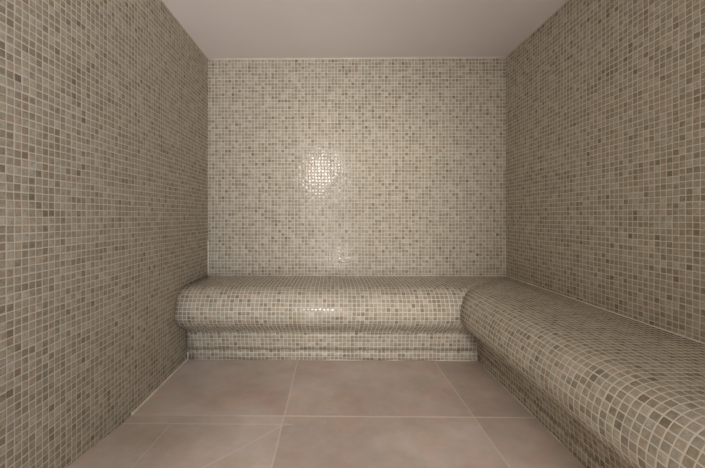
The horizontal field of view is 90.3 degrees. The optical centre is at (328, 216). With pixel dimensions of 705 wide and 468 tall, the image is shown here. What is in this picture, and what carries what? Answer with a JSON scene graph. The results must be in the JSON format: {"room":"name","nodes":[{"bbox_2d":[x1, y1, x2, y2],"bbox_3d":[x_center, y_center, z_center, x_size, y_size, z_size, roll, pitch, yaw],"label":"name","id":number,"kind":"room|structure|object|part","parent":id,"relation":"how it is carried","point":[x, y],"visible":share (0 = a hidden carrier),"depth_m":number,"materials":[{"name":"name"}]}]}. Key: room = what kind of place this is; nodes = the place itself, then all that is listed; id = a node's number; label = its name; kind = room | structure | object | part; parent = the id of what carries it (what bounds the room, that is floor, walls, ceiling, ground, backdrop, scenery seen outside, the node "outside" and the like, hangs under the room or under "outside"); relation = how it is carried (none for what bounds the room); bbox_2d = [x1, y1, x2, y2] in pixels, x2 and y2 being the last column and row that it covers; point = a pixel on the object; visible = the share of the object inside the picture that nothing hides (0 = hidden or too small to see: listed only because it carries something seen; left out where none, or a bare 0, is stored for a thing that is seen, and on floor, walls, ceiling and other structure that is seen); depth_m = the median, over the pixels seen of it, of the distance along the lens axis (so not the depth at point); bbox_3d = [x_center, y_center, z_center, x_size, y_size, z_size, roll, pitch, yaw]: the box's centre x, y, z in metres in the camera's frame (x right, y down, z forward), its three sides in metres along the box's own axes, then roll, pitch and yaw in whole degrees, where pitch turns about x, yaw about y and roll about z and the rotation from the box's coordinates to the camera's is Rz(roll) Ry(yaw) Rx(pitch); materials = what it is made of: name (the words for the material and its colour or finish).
{"room":"spa","nodes":[
{"label":"spa","id":0,"kind":"room"},
{"bbox_2d":[0,0,207,467],"bbox_3d":[-0.941,-0.126,0.617,0.100,2.221,4.012,0,0,1],"label":"wall","id":1,"kind":"structure","parent":0,"point":[104,103],"depth_m":1.30,"materials":[{"name":"tile"}]},
{"bbox_2d":[131,359,188,414],"bbox_3d":[-0.875,0.885,1.866,0.018,0.018,0.610,0,0,1],"label":"trim","id":2,"kind":"structure","parent":1,"relation":"attached to","point":[186,360],"depth_m":1.78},
{"bbox_2d":[67,360,584,467],"bbox_3d":[0.176,0.905,0.554,2.135,0.159,3.912,0,0,1],"label":"floor","id":3,"kind":"structure","parent":0,"point":[209,413],"depth_m":1.52,"materials":[{"name":"tile"}]},
{"bbox_2d":[174,275,704,467],"bbox_3d":[0.177,0.652,0.604,2.131,0.466,3.808,0,0,1],"label":"bench","id":4,"kind":"object","parent":3,"relation":"on","point":[617,391],"visible":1,"depth_m":1.69,"materials":[{"name":"tile"}]},
{"bbox_2d":[191,359,469,360],"bbox_3d":[0.026,0.885,2.160,1.795,0.014,0.014,0,0,1],"label":"trim","id":5,"kind":"structure","parent":4,"relation":"attached to","point":[191,359],"depth_m":2.15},
{"bbox_3d":[0.198,0.852,2.330,2.131,0.066,0.355,0,0,1],"label":"skirting","id":6,"kind":"part","parent":4,"relation":"part of","materials":[{"name":"tile"}]},
{"bbox_3d":[0.197,0.565,2.239,2.131,0.292,0.538,0,0,1],"label":"seat","id":7,"kind":"part","parent":4,"relation":"part of","materials":[{"name":"tile"}]},
{"bbox_3d":[1.071,0.852,0.593,0.343,0.066,3.808,0,0,1],"label":"skirting","id":8,"kind":"part","parent":4,"relation":"part of","materials":[{"name":"tile"}]},
{"bbox_3d":[0.983,0.565,0.594,0.519,0.292,3.808,0,0,1],"label":"seat","id":9,"kind":"part","parent":4,"relation":"part of","materials":[{"name":"tile"}]},
{"bbox_2d":[478,361,585,467],"bbox_3d":[0.902,0.885,0.419,0.016,0.016,3.460,0,0,1],"label":"trim","id":10,"kind":"structure","parent":3,"relation":"on","point":[478,361],"depth_m":1.61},
{"bbox_2d":[208,58,505,275],"bbox_3d":[0.201,-0.126,2.560,2.335,2.221,0.100,0,0,1],"label":"wall","id":11,"kind":"structure","parent":0,"point":[316,166],"depth_m":2.51,"materials":[{"name":"tile"}]},
{"bbox_2d":[208,241,208,274],"bbox_3d":[-0.868,0.298,2.523,0.015,0.250,0.015,0,0,23],"label":"trim","id":12,"kind":"structure","parent":11,"relation":"attached to","point":[208,241],"depth_m":2.52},
{"bbox_2d":[208,57,505,59],"bbox_3d":[0.200,-1.136,2.510,2.135,0.014,0.014,0,0,1],"label":"trim","id":13,"kind":"structure","parent":11,"relation":"attached to","point":[433,57],"depth_m":2.51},
{"bbox_2d":[281,275,501,275],"bbox_3d":[0.200,0.423,2.510,2.135,0.007,0.007,0,0,1],"label":"grout line","id":14,"kind":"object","parent":11,"relation":"attached to","point":[281,275],"depth_m":2.50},
{"bbox_2d":[505,241,505,275],"bbox_3d":[1.267,0.298,2.497,0.008,0.250,0.008,0,0,23],"label":"trim","id":15,"kind":"structure","parent":11,"relation":"attached to","point":[505,241],"depth_m":2.50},
{"bbox_2d":[162,0,567,58],"bbox_3d":[0.177,-1.186,0.604,2.135,0.100,3.812,0,0,1],"label":"ceiling","id":16,"kind":"structure","parent":0,"point":[221,29],"depth_m":2.10,"materials":[{"name":"paint"}]},
{"bbox_2d":[506,0,704,342],"bbox_3d":[1.294,-0.126,0.590,0.100,2.221,4.012,0,0,1],"label":"wall","id":17,"kind":"structure","parent":0,"point":[605,99],"depth_m":1.53,"materials":[{"name":"tile"}]},
{"bbox_2d":[507,276,704,343],"bbox_3d":[1.244,0.423,0.591,0.009,0.009,3.812,0,0,1],"label":"trim","id":18,"kind":"structure","parent":17,"relation":"attached to","point":[507,276],"depth_m":1.49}
]}

